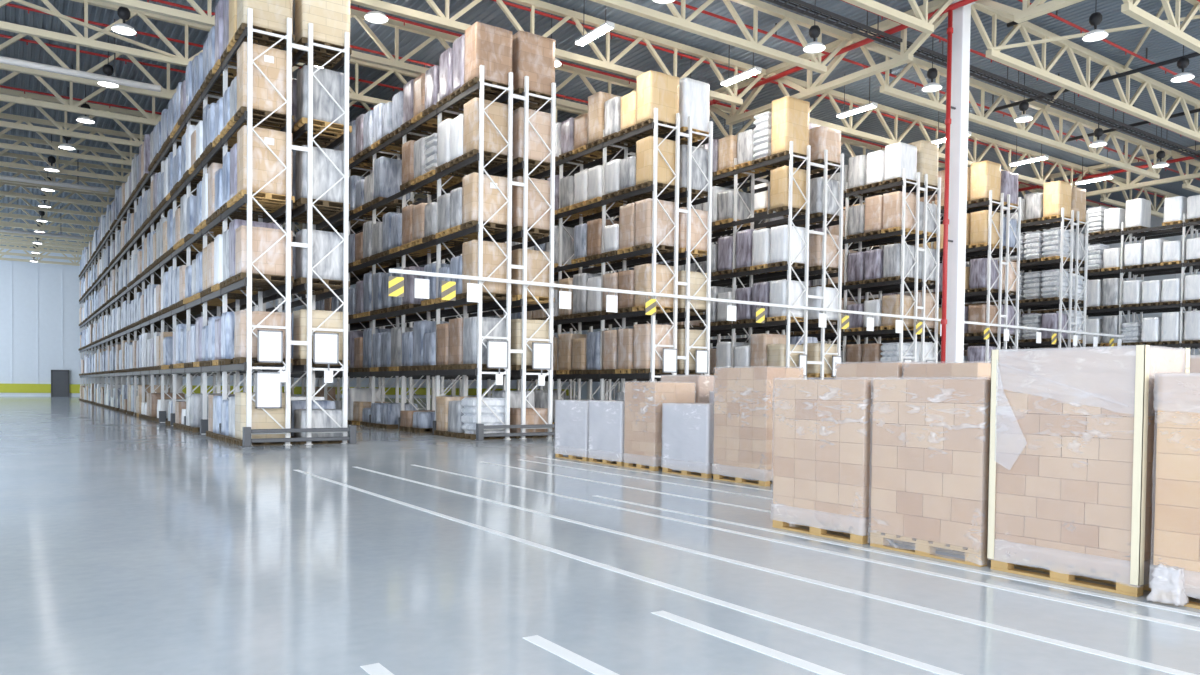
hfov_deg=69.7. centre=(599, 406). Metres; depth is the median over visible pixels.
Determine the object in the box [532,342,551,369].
notice board
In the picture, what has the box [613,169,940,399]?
rack
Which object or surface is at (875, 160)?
load
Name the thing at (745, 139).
load
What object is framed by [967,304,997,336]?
load
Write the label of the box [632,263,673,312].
load
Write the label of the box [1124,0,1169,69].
beam
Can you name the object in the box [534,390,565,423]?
load
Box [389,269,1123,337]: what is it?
rail
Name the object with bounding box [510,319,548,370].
load
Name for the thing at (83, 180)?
roof truss
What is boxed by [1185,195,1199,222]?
load
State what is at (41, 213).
lamp
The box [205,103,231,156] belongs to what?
load
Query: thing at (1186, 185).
roof truss
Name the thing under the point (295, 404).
load
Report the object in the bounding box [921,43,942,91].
lamp
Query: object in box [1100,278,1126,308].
load
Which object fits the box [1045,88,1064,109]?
beam
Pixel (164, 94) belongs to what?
roof truss
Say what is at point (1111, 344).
plate
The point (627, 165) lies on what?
load
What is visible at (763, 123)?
load
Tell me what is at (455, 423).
load
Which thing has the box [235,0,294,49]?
load
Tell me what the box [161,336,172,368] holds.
load
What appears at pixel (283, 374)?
notice
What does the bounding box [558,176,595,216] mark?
load
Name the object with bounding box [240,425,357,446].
guard
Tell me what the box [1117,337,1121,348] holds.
sign
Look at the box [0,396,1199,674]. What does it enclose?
floor
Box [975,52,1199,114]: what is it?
duct pipe
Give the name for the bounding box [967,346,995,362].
load
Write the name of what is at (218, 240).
load
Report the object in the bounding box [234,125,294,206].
load
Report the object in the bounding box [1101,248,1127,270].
load
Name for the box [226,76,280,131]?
load
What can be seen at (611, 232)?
load
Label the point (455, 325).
load
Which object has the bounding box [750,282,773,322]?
load
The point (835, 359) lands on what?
notice board
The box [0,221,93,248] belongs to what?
roof truss
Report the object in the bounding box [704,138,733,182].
load
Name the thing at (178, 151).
load
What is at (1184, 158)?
sprinkler
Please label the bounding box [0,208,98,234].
roof truss
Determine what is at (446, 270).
load
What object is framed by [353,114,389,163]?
load
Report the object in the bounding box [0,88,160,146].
roof truss
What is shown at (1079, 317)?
load
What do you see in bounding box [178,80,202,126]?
load
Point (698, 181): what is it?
load
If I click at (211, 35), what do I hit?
load
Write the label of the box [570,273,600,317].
load
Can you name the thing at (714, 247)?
load
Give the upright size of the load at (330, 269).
1.348 m
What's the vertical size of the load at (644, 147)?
1.551 m
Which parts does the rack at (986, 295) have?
post, post, post, post, post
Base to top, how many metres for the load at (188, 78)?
1.551 m
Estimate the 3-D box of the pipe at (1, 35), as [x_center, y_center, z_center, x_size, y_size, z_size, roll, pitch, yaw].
[-15.937,-12.796,32.354,36.300,0.570,0.090,0,2,-34]
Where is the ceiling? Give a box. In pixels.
[0,0,1199,274]
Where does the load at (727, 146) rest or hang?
on the rack at (783, 326)
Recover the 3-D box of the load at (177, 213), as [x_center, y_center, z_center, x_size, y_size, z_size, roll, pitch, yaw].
[-13.261,-5.773,28.238,1.200,1.252,0.800,0,2,-34]
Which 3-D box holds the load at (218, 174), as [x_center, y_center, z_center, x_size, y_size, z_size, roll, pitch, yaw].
[-9.607,-5.612,22.938,1.200,1.253,0.800,0,2,-34]
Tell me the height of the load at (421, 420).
0.652 m
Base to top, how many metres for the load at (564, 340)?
1.449 m
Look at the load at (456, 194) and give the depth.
24.41 m
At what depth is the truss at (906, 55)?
30.00 m
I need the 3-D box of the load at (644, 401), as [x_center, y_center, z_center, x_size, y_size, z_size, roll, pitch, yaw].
[1.090,0.324,15.846,0.958,1.594,0.949,0,2,-34]
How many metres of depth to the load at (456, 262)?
24.35 m
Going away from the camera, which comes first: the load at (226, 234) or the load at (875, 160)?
the load at (226, 234)
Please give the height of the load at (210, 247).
1.355 m
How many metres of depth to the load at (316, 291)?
22.81 m
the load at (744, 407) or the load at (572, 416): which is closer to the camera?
the load at (744, 407)
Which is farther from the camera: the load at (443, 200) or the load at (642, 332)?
the load at (642, 332)
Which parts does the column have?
cap plate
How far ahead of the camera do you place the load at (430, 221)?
25.92 m
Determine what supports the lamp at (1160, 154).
hanging from the ceiling
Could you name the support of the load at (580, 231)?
on the rack at (622, 320)
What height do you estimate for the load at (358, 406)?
0.850 m
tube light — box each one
[575,0,614,46]
[720,45,761,86]
[836,66,877,118]
[931,111,971,143]
[1009,124,1048,166]
[1075,146,1113,184]
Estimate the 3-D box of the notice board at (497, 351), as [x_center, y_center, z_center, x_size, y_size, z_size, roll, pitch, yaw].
[-2.819,-1.439,23.666,0.640,0.760,0.050,0,2,-34]
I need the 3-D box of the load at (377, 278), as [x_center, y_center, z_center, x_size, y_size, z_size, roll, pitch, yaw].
[-7.303,-3.921,30.086,1.200,1.449,0.800,0,2,-34]
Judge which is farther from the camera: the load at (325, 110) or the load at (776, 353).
the load at (776, 353)
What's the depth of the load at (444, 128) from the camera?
25.05 m
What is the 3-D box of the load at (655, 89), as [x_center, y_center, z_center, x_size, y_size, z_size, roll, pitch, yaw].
[1.828,-9.614,27.276,1.200,1.652,0.800,0,2,-34]
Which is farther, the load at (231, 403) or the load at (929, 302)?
the load at (929, 302)
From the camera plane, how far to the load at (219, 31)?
22.37 m
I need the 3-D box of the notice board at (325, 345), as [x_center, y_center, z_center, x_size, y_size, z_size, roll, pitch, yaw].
[-6.686,-1.427,21.021,0.610,0.760,0.050,0,2,-34]
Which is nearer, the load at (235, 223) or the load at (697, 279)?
the load at (235, 223)
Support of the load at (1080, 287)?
on the rack at (1041, 266)
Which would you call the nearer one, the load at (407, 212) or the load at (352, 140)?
the load at (407, 212)
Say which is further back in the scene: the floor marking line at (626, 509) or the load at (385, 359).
the load at (385, 359)
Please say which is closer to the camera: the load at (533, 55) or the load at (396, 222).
the load at (533, 55)
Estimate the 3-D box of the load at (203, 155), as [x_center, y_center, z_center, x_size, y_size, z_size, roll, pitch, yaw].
[-10.595,-7.675,24.365,1.200,1.449,0.800,0,2,-34]
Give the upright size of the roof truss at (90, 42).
1.540 m
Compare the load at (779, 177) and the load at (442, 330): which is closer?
the load at (442, 330)
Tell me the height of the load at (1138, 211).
1.552 m
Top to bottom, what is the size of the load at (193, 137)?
1.150 m
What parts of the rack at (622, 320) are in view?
post, post, post, post, post, post, post, post, post, post, post, post, post, post, post, post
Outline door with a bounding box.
[51,370,69,396]
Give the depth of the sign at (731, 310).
28.20 m
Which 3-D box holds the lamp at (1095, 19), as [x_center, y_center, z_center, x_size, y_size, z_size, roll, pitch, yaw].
[14.463,-11.675,25.117,0.680,1.790,0.680,0,2,-34]
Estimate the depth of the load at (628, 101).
27.70 m
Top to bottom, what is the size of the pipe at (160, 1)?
0.570 m
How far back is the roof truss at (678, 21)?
26.63 m
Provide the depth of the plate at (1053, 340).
39.48 m
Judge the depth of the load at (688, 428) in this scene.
14.45 m
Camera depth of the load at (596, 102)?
29.17 m
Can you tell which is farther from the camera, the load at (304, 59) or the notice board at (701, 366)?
the notice board at (701, 366)
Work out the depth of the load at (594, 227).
29.30 m
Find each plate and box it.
[388,273,403,296]
[441,278,455,300]
[645,296,655,314]
[756,305,764,322]
[841,315,848,328]
[916,320,921,334]
[984,326,989,339]
[1051,331,1056,343]
[1109,336,1113,348]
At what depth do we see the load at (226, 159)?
21.82 m
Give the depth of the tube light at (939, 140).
36.49 m
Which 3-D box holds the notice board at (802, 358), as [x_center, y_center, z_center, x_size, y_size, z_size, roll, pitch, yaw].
[7.176,-1.472,30.504,0.400,0.760,0.050,0,2,-34]
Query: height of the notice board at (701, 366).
0.760 m
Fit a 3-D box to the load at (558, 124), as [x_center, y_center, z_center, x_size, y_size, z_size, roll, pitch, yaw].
[-1.314,-9.653,31.839,1.200,1.454,0.800,0,2,-34]
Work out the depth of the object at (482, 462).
12.29 m
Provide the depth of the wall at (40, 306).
81.41 m
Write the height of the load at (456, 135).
1.352 m
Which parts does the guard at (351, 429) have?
post, rail, rail, post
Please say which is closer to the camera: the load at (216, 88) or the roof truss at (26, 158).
the load at (216, 88)
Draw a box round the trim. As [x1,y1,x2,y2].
[0,383,572,395]
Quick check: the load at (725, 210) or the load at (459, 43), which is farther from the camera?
the load at (725, 210)
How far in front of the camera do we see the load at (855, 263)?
35.39 m
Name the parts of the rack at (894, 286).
post, post, post, post, post, post, post, post, post, post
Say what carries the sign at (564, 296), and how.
hanging from the rail
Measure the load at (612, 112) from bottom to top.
1.350 m
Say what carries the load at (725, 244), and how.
on the rack at (783, 326)
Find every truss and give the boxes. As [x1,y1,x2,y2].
[0,0,616,151]
[0,34,370,110]
[0,72,172,125]
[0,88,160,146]
[0,113,427,202]
[0,134,427,200]
[0,151,369,221]
[0,167,369,228]
[0,182,301,229]
[0,195,301,231]
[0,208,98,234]
[0,212,93,241]
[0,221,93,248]
[0,235,92,254]
[0,236,87,260]
[0,242,83,265]
[96,0,636,112]
[350,0,765,105]
[590,0,850,73]
[710,0,947,125]
[710,104,944,168]
[775,73,1087,186]
[843,0,953,33]
[860,42,1170,179]
[971,2,1199,141]
[975,0,1083,23]
[1018,145,1199,196]
[1018,185,1124,234]
[1090,170,1199,224]
[1121,0,1199,53]
[1172,154,1199,193]
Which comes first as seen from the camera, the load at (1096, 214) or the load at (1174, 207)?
the load at (1174, 207)
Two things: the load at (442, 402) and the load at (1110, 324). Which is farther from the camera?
the load at (1110, 324)
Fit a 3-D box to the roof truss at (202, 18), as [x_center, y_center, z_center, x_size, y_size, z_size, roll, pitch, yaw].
[-11.472,-11.992,25.301,37.382,1.540,0.200,0,2,-34]
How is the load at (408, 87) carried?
on the rack at (437, 384)
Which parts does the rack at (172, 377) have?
post, post, post, post, post, post, post, post, post, post, post, post, post, post, post, post, post, post, post, post, post, post, post, post, post, post, post, post, post, post, post, post, post, post, post, post, post, post, post, post, post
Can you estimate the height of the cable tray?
0.940 m
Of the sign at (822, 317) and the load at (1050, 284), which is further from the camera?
the load at (1050, 284)
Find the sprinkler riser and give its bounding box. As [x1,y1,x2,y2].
[941,10,955,362]
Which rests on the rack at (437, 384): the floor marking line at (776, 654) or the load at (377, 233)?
the load at (377, 233)
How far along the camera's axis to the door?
82.06 m
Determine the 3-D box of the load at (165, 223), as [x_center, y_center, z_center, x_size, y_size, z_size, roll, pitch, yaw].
[-14.815,-5.842,30.532,1.200,1.252,0.800,0,2,-34]
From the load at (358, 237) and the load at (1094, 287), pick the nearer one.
the load at (358, 237)
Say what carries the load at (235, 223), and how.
on the rack at (172, 377)
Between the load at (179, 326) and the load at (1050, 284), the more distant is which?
the load at (1050, 284)
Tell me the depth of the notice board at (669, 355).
27.07 m
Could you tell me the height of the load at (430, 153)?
1.253 m
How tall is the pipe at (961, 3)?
0.230 m
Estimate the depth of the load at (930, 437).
7.58 m
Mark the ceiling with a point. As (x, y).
(1161, 47)
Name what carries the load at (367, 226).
on the rack at (437, 384)
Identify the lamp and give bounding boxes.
[31,240,39,253]
[32,237,42,243]
[34,215,44,232]
[36,211,47,221]
[38,194,50,207]
[41,157,54,191]
[44,134,59,171]
[58,136,75,149]
[76,85,94,123]
[97,35,118,87]
[111,6,136,35]
[364,0,387,23]
[551,18,561,67]
[652,0,674,3]
[803,0,825,53]
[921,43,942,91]
[1014,73,1033,122]
[1082,0,1108,41]
[1089,103,1106,147]
[1152,127,1168,167]
[1170,31,1194,82]
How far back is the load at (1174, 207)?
41.50 m
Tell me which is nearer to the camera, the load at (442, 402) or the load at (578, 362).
the load at (442, 402)
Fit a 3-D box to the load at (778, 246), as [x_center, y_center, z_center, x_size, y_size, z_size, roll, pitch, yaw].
[6.717,-5.691,30.759,1.200,1.450,0.800,0,2,-34]
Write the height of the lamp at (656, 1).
1.790 m
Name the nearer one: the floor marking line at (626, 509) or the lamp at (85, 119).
the floor marking line at (626, 509)
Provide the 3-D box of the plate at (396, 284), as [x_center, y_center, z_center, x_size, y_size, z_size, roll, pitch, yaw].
[-5.144,-3.077,21.744,0.400,0.585,0.016,0,2,-34]
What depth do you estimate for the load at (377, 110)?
29.60 m
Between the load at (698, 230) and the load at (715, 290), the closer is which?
the load at (698, 230)
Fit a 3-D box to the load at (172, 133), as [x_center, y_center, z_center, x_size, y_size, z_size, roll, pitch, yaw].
[-13.701,-9.683,28.896,1.200,1.350,0.800,0,2,-34]
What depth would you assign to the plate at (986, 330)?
36.45 m
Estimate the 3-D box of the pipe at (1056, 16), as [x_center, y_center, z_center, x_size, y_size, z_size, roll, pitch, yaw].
[20.871,-12.339,31.421,70.000,0.570,0.090,0,2,-34]
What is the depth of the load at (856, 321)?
35.40 m
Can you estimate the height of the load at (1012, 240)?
1.449 m
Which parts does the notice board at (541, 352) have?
panel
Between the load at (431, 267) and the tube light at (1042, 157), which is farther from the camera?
the tube light at (1042, 157)
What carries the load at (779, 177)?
on the rack at (783, 326)
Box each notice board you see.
[255,372,281,408]
[257,330,282,362]
[313,332,338,363]
[487,340,507,368]
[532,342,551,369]
[662,348,676,372]
[695,350,707,373]
[799,354,806,375]
[832,356,841,376]
[904,359,911,362]
[926,360,933,363]
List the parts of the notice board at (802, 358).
panel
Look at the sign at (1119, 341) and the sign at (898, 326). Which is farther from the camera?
the sign at (1119, 341)
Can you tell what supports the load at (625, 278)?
on the rack at (622, 320)
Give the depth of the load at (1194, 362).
8.27 m
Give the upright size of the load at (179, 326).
1.449 m
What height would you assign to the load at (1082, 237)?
1.448 m
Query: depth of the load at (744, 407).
13.35 m
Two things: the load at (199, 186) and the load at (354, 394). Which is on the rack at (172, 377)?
the load at (199, 186)
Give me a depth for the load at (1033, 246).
41.30 m
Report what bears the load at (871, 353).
on the rack at (894, 286)
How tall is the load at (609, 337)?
1.450 m
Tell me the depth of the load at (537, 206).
24.42 m
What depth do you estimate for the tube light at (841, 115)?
32.60 m
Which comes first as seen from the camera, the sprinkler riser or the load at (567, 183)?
the sprinkler riser
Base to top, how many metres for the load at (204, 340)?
1.153 m
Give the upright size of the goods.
11.413 m
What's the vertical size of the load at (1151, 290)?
1.252 m
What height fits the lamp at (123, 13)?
1.790 m
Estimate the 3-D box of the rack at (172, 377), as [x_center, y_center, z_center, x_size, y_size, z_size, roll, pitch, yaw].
[-23.644,-4.872,44.653,2.480,10.120,58.320,0,2,-34]
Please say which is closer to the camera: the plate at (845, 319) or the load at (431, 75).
the load at (431, 75)
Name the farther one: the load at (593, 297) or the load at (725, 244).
the load at (725, 244)
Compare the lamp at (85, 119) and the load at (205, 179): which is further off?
the lamp at (85, 119)
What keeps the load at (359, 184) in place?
on the rack at (437, 384)
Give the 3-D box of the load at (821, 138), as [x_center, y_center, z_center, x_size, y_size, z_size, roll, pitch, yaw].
[8.206,-9.485,31.675,1.200,1.350,0.800,0,2,-34]
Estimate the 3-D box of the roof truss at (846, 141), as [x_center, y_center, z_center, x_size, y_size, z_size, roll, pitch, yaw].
[14.072,-12.076,42.776,23.481,1.540,0.200,0,2,-34]
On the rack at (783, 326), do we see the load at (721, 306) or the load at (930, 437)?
the load at (721, 306)
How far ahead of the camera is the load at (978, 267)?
37.35 m
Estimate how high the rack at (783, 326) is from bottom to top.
10.120 m
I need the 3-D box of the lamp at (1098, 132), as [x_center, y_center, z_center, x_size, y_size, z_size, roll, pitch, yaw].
[20.864,-11.841,36.037,0.680,1.790,0.680,0,2,-34]
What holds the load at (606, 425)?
on the floor at (130, 544)
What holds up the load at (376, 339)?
on the rack at (437, 384)
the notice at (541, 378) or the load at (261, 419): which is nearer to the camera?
the load at (261, 419)
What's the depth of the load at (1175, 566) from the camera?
5.96 m
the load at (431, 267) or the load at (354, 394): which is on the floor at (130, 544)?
the load at (354, 394)
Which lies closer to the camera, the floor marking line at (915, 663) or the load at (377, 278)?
the floor marking line at (915, 663)
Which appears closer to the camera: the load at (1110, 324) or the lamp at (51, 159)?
the lamp at (51, 159)
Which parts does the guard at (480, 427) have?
post, rail, rail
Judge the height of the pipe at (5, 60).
2.150 m
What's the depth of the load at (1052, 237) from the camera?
40.66 m
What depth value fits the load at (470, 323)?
23.76 m
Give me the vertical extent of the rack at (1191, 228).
10.120 m
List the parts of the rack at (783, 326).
post, post, post, post, post, post, post, post, post, post, post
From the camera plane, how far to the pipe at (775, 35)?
31.00 m
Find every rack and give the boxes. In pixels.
[79,8,349,445]
[273,65,555,439]
[412,108,712,420]
[526,141,843,399]
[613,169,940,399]
[704,190,1020,362]
[818,208,1088,393]
[831,213,1199,393]
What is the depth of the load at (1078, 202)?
41.33 m
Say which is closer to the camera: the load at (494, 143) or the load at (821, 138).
the load at (494, 143)
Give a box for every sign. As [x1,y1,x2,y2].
[414,275,428,298]
[467,280,480,302]
[559,288,570,308]
[606,292,617,312]
[727,303,735,320]
[818,311,826,327]
[866,315,873,330]
[895,320,901,332]
[1004,329,1008,340]
[1036,330,1040,342]
[1073,335,1077,345]
[1093,337,1097,346]
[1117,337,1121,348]
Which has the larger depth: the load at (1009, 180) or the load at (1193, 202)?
the load at (1193, 202)
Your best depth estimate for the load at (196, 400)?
25.56 m
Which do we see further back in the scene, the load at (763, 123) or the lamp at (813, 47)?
the load at (763, 123)
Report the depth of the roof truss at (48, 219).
56.87 m
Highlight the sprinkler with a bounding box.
[1018,156,1198,191]
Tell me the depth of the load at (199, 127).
24.74 m
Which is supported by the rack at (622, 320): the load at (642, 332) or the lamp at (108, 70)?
the load at (642, 332)
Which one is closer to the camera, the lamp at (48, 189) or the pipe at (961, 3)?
the pipe at (961, 3)
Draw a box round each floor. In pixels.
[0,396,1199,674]
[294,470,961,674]
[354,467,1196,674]
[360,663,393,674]
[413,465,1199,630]
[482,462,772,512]
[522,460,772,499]
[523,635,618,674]
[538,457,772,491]
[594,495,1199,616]
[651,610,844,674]
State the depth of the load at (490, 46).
23.59 m
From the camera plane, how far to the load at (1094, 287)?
44.55 m
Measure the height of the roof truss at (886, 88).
1.540 m
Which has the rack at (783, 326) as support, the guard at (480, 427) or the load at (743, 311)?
the load at (743, 311)
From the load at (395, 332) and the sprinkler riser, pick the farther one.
the load at (395, 332)
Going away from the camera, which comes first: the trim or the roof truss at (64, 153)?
the roof truss at (64, 153)
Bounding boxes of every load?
[137,385,169,416]
[142,134,154,181]
[148,393,184,420]
[158,217,191,264]
[161,158,179,206]
[161,272,197,315]
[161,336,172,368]
[162,221,195,261]
[165,209,195,258]
[166,152,180,201]
[170,93,185,139]
[173,146,196,193]
[173,208,202,251]
[173,324,195,367]
[174,82,195,133]
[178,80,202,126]
[178,194,213,247]
[178,265,216,307]
[178,329,190,367]
[179,134,200,187]
[183,125,202,181]
[183,265,221,305]
[184,61,202,119]
[184,195,222,243]
[188,393,233,431]
[189,56,212,111]
[189,130,207,175]
[189,259,231,303]
[193,252,235,301]
[193,317,209,366]
[194,52,221,103]
[194,120,219,169]
[194,181,228,235]
[199,173,228,230]
[199,326,207,365]
[200,38,222,96]
[200,104,222,163]
[200,247,245,299]
[205,26,233,86]
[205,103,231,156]
[205,316,254,366]
[206,163,252,226]
[206,242,252,296]
[211,234,257,294]
[211,395,234,438]
[212,0,236,77]
[212,98,236,149]
[212,168,257,221]
[212,318,255,365]
[218,312,271,365]
[218,399,228,441]
[219,152,271,217]
[220,0,236,65]
[220,87,240,140]
[220,229,271,290]
[225,396,234,443]
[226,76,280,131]
[226,219,280,287]
[227,0,279,53]
[227,143,280,212]
[233,310,292,364]
[233,392,292,445]
[234,42,294,128]
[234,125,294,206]
[234,225,293,284]
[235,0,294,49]
[284,150,335,218]
[291,79,335,145]
[291,400,335,436]
[291,409,347,443]
[292,0,336,69]
[292,247,328,294]
[293,0,351,62]
[293,145,349,213]
[293,229,349,288]
[293,309,349,365]
[294,65,351,138]
[347,388,380,423]
[348,331,362,371]
[349,120,372,169]
[349,175,380,219]
[352,337,362,371]
[352,401,389,424]
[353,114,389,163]
[353,179,385,216]
[353,232,388,267]
[353,281,387,319]
[360,408,370,425]
[361,110,396,158]
[361,221,395,265]
[361,272,395,318]
[361,328,390,371]
[369,403,396,427]
[370,222,408,262]
[370,272,408,316]
[370,333,380,371]
[371,103,401,153]
[371,157,412,208]
[378,331,390,370]
[379,273,415,314]
[380,102,418,146]
[380,212,418,259]
[388,327,412,370]
[389,213,426,256]
[389,267,426,313]
[390,91,427,140]
[399,331,412,370]
[399,410,433,431]
[400,79,436,134]
[400,140,441,194]
[400,204,441,252]
[400,266,444,311]
[410,321,448,370]
[410,411,434,432]
[411,73,453,127]
[411,137,453,189]
[411,203,454,249]
[421,263,467,307]
[421,332,435,369]
[422,65,463,119]
[422,133,463,184]
[422,202,463,245]
[434,323,448,369]
[434,396,469,435]
[435,119,478,176]
[435,193,477,241]
[435,266,477,305]
[437,48,465,112]
[446,400,463,437]
[447,187,494,237]
[447,256,493,302]
[447,318,462,369]
[448,114,495,171]
[449,35,495,102]
[459,397,510,439]
[460,317,510,369]
[461,97,512,166]
[461,172,506,233]
[461,240,511,300]
[462,22,513,97]
[492,390,534,407]
[506,30,555,107]
[506,176,554,238]
[507,107,550,173]
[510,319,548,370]
[510,408,552,438]
[511,249,554,303]
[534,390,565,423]
[545,226,582,271]
[547,175,578,220]
[554,400,601,460]
[555,122,583,169]
[556,333,586,373]
[557,278,575,319]
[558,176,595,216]
[559,117,596,163]
[569,338,594,373]
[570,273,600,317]
[571,170,609,212]
[571,223,610,266]
[572,113,610,158]
[584,276,612,316]
[584,331,611,373]
[585,165,622,208]
[585,218,622,263]
[586,91,623,153]
[588,400,635,465]
[600,330,626,373]
[601,224,642,260]
[601,272,627,314]
[602,96,642,147]
[602,159,643,203]
[615,328,656,373]
[617,156,659,198]
[617,203,658,256]
[617,270,658,313]
[618,91,660,139]
[623,382,694,470]
[631,323,672,373]
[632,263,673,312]
[633,198,674,253]
[634,136,679,194]
[635,70,678,134]
[661,403,728,477]
[662,375,715,402]
[670,270,706,315]
[671,207,707,257]
[677,329,705,374]
[679,77,709,142]
[679,144,708,199]
[699,286,731,326]
[701,244,729,279]
[703,186,733,231]
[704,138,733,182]
[710,392,714,402]
[712,367,802,486]
[714,342,748,375]
[715,190,750,227]
[715,236,749,277]
[715,292,738,325]
[717,135,750,178]
[733,229,768,274]
[733,287,755,323]
[734,129,772,173]
[734,346,750,367]
[750,228,786,272]
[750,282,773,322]
[750,334,785,367]
[752,111,788,168]
[754,182,766,213]
[767,279,803,322]
[767,344,802,367]
[768,166,805,216]
[768,225,804,269]
[770,96,809,163]
[771,380,891,543]
[801,286,837,324]
[802,177,839,222]
[802,343,836,377]
[803,126,840,171]
[809,233,838,272]
[830,165,855,199]
[836,363,918,379]
[845,252,868,285]
[845,303,875,331]
[846,155,880,195]
[846,204,878,241]
[846,344,861,363]
[862,249,887,283]
[862,299,894,330]
[862,343,882,362]
[863,195,896,238]
[864,150,899,191]
[870,378,1009,566]
[880,295,913,330]
[880,342,912,362]
[881,191,915,235]
[881,243,914,282]
[882,142,916,187]
[903,363,998,379]
[904,292,934,331]
[905,342,933,363]
[909,140,938,192]
[910,202,936,239]
[910,247,935,284]
[967,258,998,292]
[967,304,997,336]
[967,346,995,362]
[969,160,1000,206]
[969,210,999,250]
[987,170,1018,210]
[987,345,1190,596]
[992,260,1016,294]
[993,304,1014,337]
[995,217,1016,252]
[1021,314,1050,341]
[1022,271,1045,302]
[1023,231,1046,262]
[1024,193,1047,225]
[1040,269,1069,301]
[1041,228,1070,261]
[1041,313,1067,341]
[1042,180,1071,222]
[1056,310,1082,342]
[1059,187,1085,225]
[1063,275,1083,303]
[1064,232,1084,263]
[1082,319,1104,346]
[1083,279,1105,309]
[1086,206,1110,236]
[1087,244,1109,272]
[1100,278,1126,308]
[1100,316,1126,345]
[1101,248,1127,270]
[1102,208,1127,233]
[1121,280,1144,306]
[1121,322,1144,345]
[1122,243,1146,268]
[1123,198,1150,230]
[1139,317,1163,344]
[1140,280,1164,305]
[1142,239,1167,266]
[1147,376,1199,608]
[1159,312,1186,343]
[1160,240,1185,264]
[1160,278,1186,304]
[1162,196,1189,225]
[1182,274,1199,302]
[1182,311,1199,343]
[1184,238,1199,262]
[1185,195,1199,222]
[1190,357,1199,375]
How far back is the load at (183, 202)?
27.03 m
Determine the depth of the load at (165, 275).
30.07 m
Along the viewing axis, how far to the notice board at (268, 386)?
20.27 m
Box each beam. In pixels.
[11,0,177,57]
[988,15,1199,49]
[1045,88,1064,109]
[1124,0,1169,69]
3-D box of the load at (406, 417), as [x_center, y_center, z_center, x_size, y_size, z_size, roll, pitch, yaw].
[-5.779,0.447,27.880,1.200,0.652,0.800,0,2,-34]
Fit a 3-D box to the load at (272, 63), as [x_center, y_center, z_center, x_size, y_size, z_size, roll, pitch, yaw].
[-8.028,-7.662,20.605,1.200,1.652,0.804,0,2,-34]
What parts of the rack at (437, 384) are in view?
post, post, post, post, post, post, post, post, post, post, post, post, post, post, post, post, post, post, post, post, post, post, post, post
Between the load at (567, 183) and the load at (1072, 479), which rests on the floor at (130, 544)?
the load at (1072, 479)
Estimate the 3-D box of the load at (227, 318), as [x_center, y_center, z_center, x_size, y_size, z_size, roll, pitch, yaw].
[-9.113,-1.747,22.209,1.200,1.348,0.800,0,2,-34]
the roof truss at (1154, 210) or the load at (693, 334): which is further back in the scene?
the roof truss at (1154, 210)
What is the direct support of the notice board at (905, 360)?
attached to the rack at (894, 286)
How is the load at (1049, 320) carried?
on the rack at (1041, 266)
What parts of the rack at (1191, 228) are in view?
post, post, post, post, post, post, post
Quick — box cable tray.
[766,0,1199,159]
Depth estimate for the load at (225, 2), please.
21.70 m
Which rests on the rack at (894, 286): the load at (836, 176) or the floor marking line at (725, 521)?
the load at (836, 176)
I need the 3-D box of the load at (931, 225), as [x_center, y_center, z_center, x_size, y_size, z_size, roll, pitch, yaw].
[13.069,-7.581,35.032,1.200,1.350,0.800,0,2,-34]
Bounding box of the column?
[945,0,974,362]
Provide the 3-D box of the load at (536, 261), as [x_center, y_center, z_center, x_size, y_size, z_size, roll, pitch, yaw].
[-2.023,-3.744,24.838,1.200,1.452,0.800,0,2,-34]
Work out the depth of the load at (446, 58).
25.01 m
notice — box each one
[280,370,287,381]
[324,364,332,382]
[496,368,502,384]
[538,369,544,385]
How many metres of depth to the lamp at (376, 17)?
24.43 m
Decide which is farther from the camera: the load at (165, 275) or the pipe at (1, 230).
the pipe at (1, 230)
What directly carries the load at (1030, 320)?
on the rack at (1041, 266)
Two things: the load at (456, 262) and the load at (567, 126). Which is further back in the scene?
the load at (567, 126)
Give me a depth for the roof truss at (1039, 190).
53.88 m
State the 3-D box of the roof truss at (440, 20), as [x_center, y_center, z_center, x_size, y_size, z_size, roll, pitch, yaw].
[-9.214,-11.892,22.001,37.382,1.540,0.200,0,2,-34]
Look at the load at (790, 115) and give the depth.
30.34 m
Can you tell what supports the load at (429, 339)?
on the rack at (437, 384)
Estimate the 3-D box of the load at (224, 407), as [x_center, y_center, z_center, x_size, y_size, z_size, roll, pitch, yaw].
[-9.139,0.333,22.239,1.200,1.049,0.800,0,2,-34]
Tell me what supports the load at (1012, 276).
on the rack at (986, 295)
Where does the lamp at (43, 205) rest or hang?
hanging from the ceiling
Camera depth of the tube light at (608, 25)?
25.79 m
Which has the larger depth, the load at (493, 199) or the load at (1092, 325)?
the load at (1092, 325)
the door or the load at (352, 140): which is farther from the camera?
the door
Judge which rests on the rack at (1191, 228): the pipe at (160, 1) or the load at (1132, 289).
the load at (1132, 289)
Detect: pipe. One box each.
[0,19,160,91]
[0,34,372,109]
[0,85,160,114]
[0,150,108,191]
[0,229,83,238]
[5,3,402,90]
[147,0,587,102]
[350,5,1117,207]
[492,0,1166,197]
[672,1,1199,179]
[710,0,976,105]
[841,0,1198,141]
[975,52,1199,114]
[1007,0,1084,27]
[1018,0,1199,86]
[1066,108,1199,141]
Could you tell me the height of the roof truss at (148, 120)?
1.540 m
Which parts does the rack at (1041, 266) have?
post, post, post, post, post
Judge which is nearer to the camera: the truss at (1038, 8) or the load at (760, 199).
the truss at (1038, 8)
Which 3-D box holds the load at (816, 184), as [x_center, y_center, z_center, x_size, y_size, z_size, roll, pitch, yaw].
[8.177,-7.616,31.716,1.200,1.452,0.800,0,2,-34]
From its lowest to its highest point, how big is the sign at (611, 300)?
0.585 m
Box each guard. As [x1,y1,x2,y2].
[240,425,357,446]
[475,422,554,440]
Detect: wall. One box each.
[0,248,572,397]
[575,207,1199,399]

